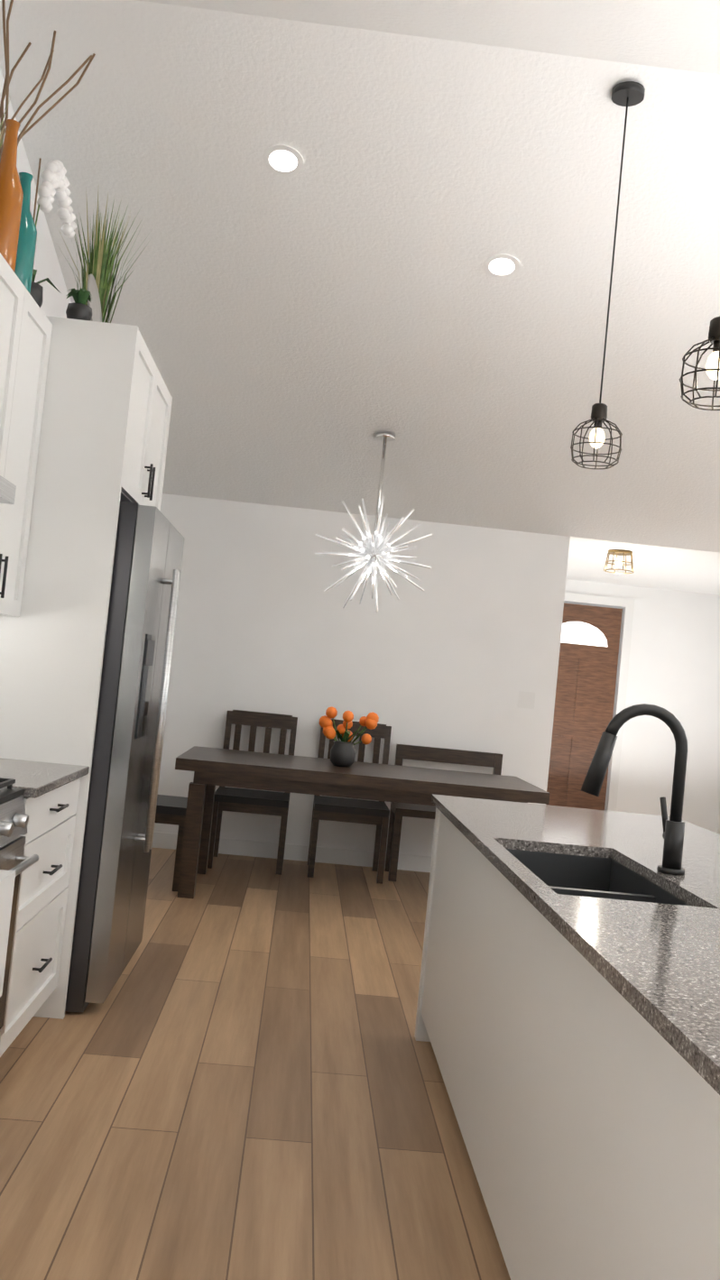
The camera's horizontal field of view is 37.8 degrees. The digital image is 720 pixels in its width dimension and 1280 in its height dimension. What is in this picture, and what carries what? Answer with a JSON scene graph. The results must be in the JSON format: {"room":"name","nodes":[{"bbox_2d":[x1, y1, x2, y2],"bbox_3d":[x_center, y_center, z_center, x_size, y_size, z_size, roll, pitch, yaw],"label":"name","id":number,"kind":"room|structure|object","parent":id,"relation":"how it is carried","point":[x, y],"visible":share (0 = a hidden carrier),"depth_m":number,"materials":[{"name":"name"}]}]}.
{"room":"dining room and kitchen","nodes":[
{"label":"dining room and kitchen","id":0,"kind":"room"},
{"bbox_2d":[0,68,71,318],"bbox_3d":[-1.584,-0.587,2.557,0.200,3.700,10.340,6,-2,-3],"label":"wall","id":1,"kind":"structure","parent":0,"point":[55,301],"depth_m":4.92,"materials":[{"name":"paint"}]},
{"bbox_2d":[0,475,16,504],"bbox_3d":[-1.167,-1.251,2.696,0.500,1.638,0.850,6,-2,-3],"label":"range hood","id":2,"kind":"object","parent":1,"relation":"attached to","point":[7,491],"visible":1,"depth_m":3.03,"materials":[{"name":"metal"}]},
{"bbox_2d":[0,253,52,616],"bbox_3d":[-1.326,-0.652,3.479,0.380,1.090,0.750,6,-2,-3],"label":"upper cabinet","id":3,"kind":"object","parent":1,"relation":"attached to","point":[25,328],"visible":1,"depth_m":3.65,"materials":[{"name":"white wood"}]},
{"bbox_2d":[0,97,10,156],"bbox_3d":[-1.152,-1.450,3.215,0.140,0.509,0.140,6,-2,-3],"label":"plant","id":4,"kind":"object","parent":3,"relation":"on","point":[1,125],"visible":1,"depth_m":3.23,"materials":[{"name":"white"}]},
{"bbox_2d":[0,119,23,272],"bbox_3d":[-1.157,-1.438,3.419,0.116,0.500,0.113,6,-2,-3],"label":"bottle","id":5,"kind":"object","parent":3,"relation":"on","point":[11,197],"visible":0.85,"depth_m":3.39,"materials":[{"name":"orange glass"}]},
{"bbox_2d":[0,0,95,158],"bbox_3d":[-1.135,-1.679,3.520,0.373,0.992,0.500,6,-2,-3],"label":"branches","id":6,"kind":"object","parent":5,"relation":"in","point":[5,89],"visible":0.77,"depth_m":3.54,"materials":[{"name":"brown wood"}]},
{"bbox_2d":[14,172,36,294],"bbox_3d":[-1.171,-1.392,3.612,0.116,0.420,0.113,6,-2,-3],"label":"bottle","id":7,"kind":"object","parent":3,"relation":"on","point":[25,252],"visible":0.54,"depth_m":3.58,"materials":[{"name":"teal glass"}]},
{"bbox_2d":[30,157,76,307],"bbox_3d":[-1.196,-1.494,3.974,0.227,0.647,0.528,6,-2,-3],"label":"orchid","id":8,"kind":"object","parent":3,"relation":"on","point":[56,183],"visible":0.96,"depth_m":3.90,"materials":[{"name":"white plant"}]},
{"bbox_2d":[0,847,510,1279],"bbox_3d":[1.158,1.648,4.506,6.280,0.060,14.100,6,-2,-3],"label":"floor","id":9,"kind":"structure","parent":0,"point":[236,1074],"depth_m":3.17,"materials":[{"name":"brown wood"}]},
{"bbox_2d":[0,777,39,1040],"bbox_3d":[-1.253,0.800,2.623,0.680,1.011,0.862,6,-2,-3],"label":"range","id":10,"kind":"object","parent":9,"relation":"on","point":[14,862],"visible":1,"depth_m":2.94,"materials":[{"name":"metal"}]},
{"bbox_2d":[0,777,80,1057],"bbox_3d":[-1.337,0.886,3.427,0.660,0.884,0.750,6,-2,-3],"label":"base cabinet","id":11,"kind":"object","parent":9,"relation":"on","point":[41,919],"visible":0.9,"depth_m":3.43,"materials":[{"name":"white wood"}]},
{"bbox_2d":[0,757,89,798],"bbox_3d":[-1.295,0.430,3.445,0.655,0.029,0.750,6,-2,-3],"label":"countertop","id":12,"kind":"structure","parent":11,"relation":"on","point":[33,779],"depth_m":3.47,"materials":[{"name":"grey stone"}]},
{"bbox_2d":[0,315,172,1019],"bbox_3d":[-1.285,0.089,4.338,0.690,2.550,1.006,6,-2,-3],"label":"cabinet","id":13,"kind":"object","parent":9,"relation":"on","point":[103,443],"visible":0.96,"depth_m":3.86,"materials":[{"name":"white wood"}]},
{"bbox_2d":[65,288,92,321],"bbox_3d":[-1.068,-1.252,3.977,0.113,0.130,0.140,6,-2,-3],"label":"plant","id":14,"kind":"object","parent":13,"relation":"on","point":[78,308],"visible":0.9,"depth_m":3.95,"materials":[{"name":"green plant"}]},
{"bbox_2d":[87,274,101,322],"bbox_3d":[-1.059,-1.311,4.161,0.069,0.263,0.250,6,-2,-3],"label":"decorative plate","id":15,"kind":"object","parent":13,"relation":"on","point":[95,305],"visible":0.6,"depth_m":4.17,"materials":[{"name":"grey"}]},
{"bbox_2d":[58,193,153,322],"bbox_3d":[-1.097,-1.528,4.426,0.431,0.709,0.394,6,-2,-3],"label":"plant","id":16,"kind":"object","parent":13,"relation":"on","point":[100,262],"visible":0.58,"depth_m":4.39,"materials":[{"name":"green plant"}]},
{"bbox_2d":[64,501,184,1012],"bbox_3d":[-1.221,0.422,4.333,0.810,1.900,0.915,6,-2,-3],"label":"refrigerator","id":17,"kind":"object","parent":9,"relation":"on","point":[119,825],"visible":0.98,"depth_m":3.92,"materials":[{"name":"grey metal"}]},
{"bbox_2d":[154,794,187,891],"bbox_3d":[-1.274,0.891,6.361,0.530,1.112,0.500,6,-2,-3],"label":"dining chair","id":18,"kind":"object","parent":9,"relation":"on","point":[170,809],"visible":0.04,"depth_m":6.12,"materials":[{"name":"brown wood"}]},
{"bbox_2d":[207,709,297,874],"bbox_3d":[-0.727,1.018,7.191,0.500,1.030,0.530,6,-2,-3],"label":"dining chair","id":19,"kind":"object","parent":9,"relation":"on","point":[252,801],"visible":0.73,"depth_m":7.31,"materials":[{"name":"brown wood"}]},
{"bbox_2d":[307,718,391,884],"bbox_3d":[-0.061,1.085,7.223,0.500,1.030,0.530,6,-2,-3],"label":"dining chair","id":20,"kind":"object","parent":9,"relation":"on","point":[351,810],"visible":0.52,"depth_m":7.01,"materials":[{"name":"brown wood"}]},
{"bbox_2d":[174,745,549,898],"bbox_3d":[-0.038,1.177,6.424,2.130,0.790,0.980,6,-2,-3],"label":"dining table","id":21,"kind":"object","parent":9,"relation":"on","point":[211,768],"visible":0.75,"depth_m":6.02,"materials":[{"name":"brown wood"}]},
{"bbox_2d":[318,706,378,767],"bbox_3d":[-0.077,0.596,6.421,0.362,0.357,0.176,6,-2,-3],"label":"flower vase","id":22,"kind":"object","parent":21,"relation":"on","point":[343,752],"visible":1,"depth_m":6.40,"materials":[{"name":"grey"}]},
{"bbox_2d":[384,744,502,881],"bbox_3d":[0.605,1.219,7.307,0.760,0.900,0.400,6,-2,-3],"label":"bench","id":23,"kind":"object","parent":9,"relation":"on","point":[398,811],"visible":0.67,"depth_m":7.46,"materials":[{"name":"brown wood"}]},
{"bbox_2d":[414,811,719,1279],"bbox_3d":[0.779,1.061,2.525,0.909,0.884,3.014,6,-2,-3],"label":"kitchen island","id":24,"kind":"object","parent":9,"relation":"on","point":[567,1023],"depth_m":2.10,"materials":[{"name":"painted wood"},{"name":"grey granite"}]},
{"bbox_2d":[431,793,719,862],"bbox_3d":[0.775,0.638,3.543,0.954,0.030,1.050,6,-2,-3],"label":"island countertop","id":25,"kind":"structure","parent":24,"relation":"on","point":[488,821],"depth_m":3.39,"materials":[{"name":"grey stone"}]},
{"bbox_2d":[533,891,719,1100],"bbox_3d":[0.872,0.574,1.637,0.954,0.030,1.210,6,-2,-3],"label":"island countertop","id":26,"kind":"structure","parent":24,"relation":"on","point":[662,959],"depth_m":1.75,"materials":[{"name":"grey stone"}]},
{"bbox_2d":[580,703,687,874],"bbox_3d":[0.700,0.371,2.694,0.283,0.418,0.122,6,-2,-3],"label":"faucet","id":27,"kind":"object","parent":24,"relation":"on","point":[673,831],"visible":1,"depth_m":2.66,"materials":[{"name":"black metal"}]},
{"bbox_2d":[0,0,719,552],"bbox_3d":[1.411,-1.472,5.770,6.280,1.248,3.890,6,-2,-3],"label":"ceiling","id":28,"kind":"structure","parent":0,"point":[325,314],"depth_m":4.91,"materials":[{"name":"white paint"}]},
{"bbox_2d":[262,145,303,175],"bbox_3d":[-0.322,-2.008,4.402,0.170,0.051,0.164,6,-2,-3],"label":"recessed light","id":29,"kind":"object","parent":28,"relation":"attached to","point":[283,160],"visible":1,"depth_m":4.40,"materials":[{"name":"white"}]},
{"bbox_2d":[314,432,432,612],"bbox_3d":[0.091,-0.720,6.486,0.714,1.108,0.748,6,-2,-3],"label":"sputnik chandelier","id":30,"kind":"object","parent":28,"relation":"hanging from","point":[374,552],"visible":1,"depth_m":6.45,"materials":[{"name":"silver metal"}]},
{"bbox_2d":[483,254,519,277],"bbox_3d":[0.664,-1.751,4.925,0.170,0.051,0.164,6,-2,-3],"label":"recessed light","id":31,"kind":"object","parent":28,"relation":"attached to","point":[501,266],"visible":1,"depth_m":4.92,"materials":[{"name":"white"}]},
{"bbox_2d":[570,81,644,469],"bbox_3d":[0.934,-1.349,3.903,0.189,1.420,0.189,6,-2,-3],"label":"pendant light","id":32,"kind":"object","parent":28,"relation":"hanging from","point":[626,94],"visible":1,"depth_m":3.89,"materials":[{"name":"black metal"}]},
{"bbox_2d":[153,493,570,856],"bbox_3d":[-0.192,0.314,7.678,3.230,2.572,0.200,6,-2,-3],"label":"wall","id":33,"kind":"structure","parent":0,"point":[461,651],"depth_m":7.59,"materials":[{"name":"paint"}]},
{"bbox_2d":[152,831,431,872],"bbox_3d":[-0.307,1.535,7.524,3.230,0.110,0.014,6,-2,-3],"label":"baseboard","id":34,"kind":"structure","parent":33,"relation":"attached to","point":[300,852],"depth_m":7.50,"materials":[{"name":"white wood"}]},
{"bbox_2d":[137,0,719,74],"bbox_3d":[1.635,-1.301,0.697,6.280,1.932,6.250,6,-2,-3],"label":"ceiling","id":35,"kind":"structure","parent":0,"point":[680,34],"depth_m":3.57,"materials":[{"name":"white paint"}]},
{"bbox_2d":[679,316,719,410],"bbox_3d":[0.995,-1.230,2.800,0.189,1.220,0.189,6,-2,-3],"label":"pendant light","id":36,"kind":"object","parent":35,"relation":"hanging from","point":[712,369],"visible":1,"depth_m":2.77,"materials":[{"name":"black metal"}]},
{"bbox_2d":[563,579,719,832],"bbox_3d":[2.563,0.681,11.172,3.050,2.650,0.200,6,-2,-3],"label":"wall","id":37,"kind":"structure","parent":0,"point":[674,665],"depth_m":11.11,"materials":[{"name":"paint"}]},
{"bbox_2d":[546,602,622,810],"bbox_3d":[2.216,0.790,11.053,0.910,2.344,0.125,6,-2,-3],"label":"entry door","id":38,"kind":"structure","parent":37,"relation":"in","point":[586,677],"depth_m":11.08,"materials":[{"name":"brown wood"}]},
{"bbox_2d":[563,592,635,810],"bbox_3d":[2.221,0.738,11.043,1.130,2.460,0.018,6,-2,-3],"label":"door frame","id":39,"kind":"structure","parent":37,"relation":"attached to","point":[628,604],"depth_m":11.08,"materials":[{"name":"white wood"}]},
{"bbox_2d":[566,536,719,595],"bbox_3d":[1.174,-0.864,9.470,6.280,0.120,3.560,6,-2,-3],"label":"ceiling","id":40,"kind":"structure","parent":0,"point":[676,569],"depth_m":9.51,"materials":[{"name":"white paint"}]},
{"bbox_2d":[603,549,634,573],"bbox_3d":[2.145,-0.649,8.691,0.248,0.172,0.248,6,-2,-3],"label":"light","id":41,"kind":"object","parent":40,"relation":"attached to","point":[619,561],"visible":1,"depth_m":8.66,"materials":[{"name":"gold metal"}]},
{"bbox_2d":[716,801,719,834],"bbox_3d":[4.398,-0.174,4.531,0.200,4.200,13.700,6,-2,-3],"label":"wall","id":42,"kind":"structure","parent":0,"point":[718,827],"depth_m":11.07,"materials":[{"name":"paint"}]}
]}

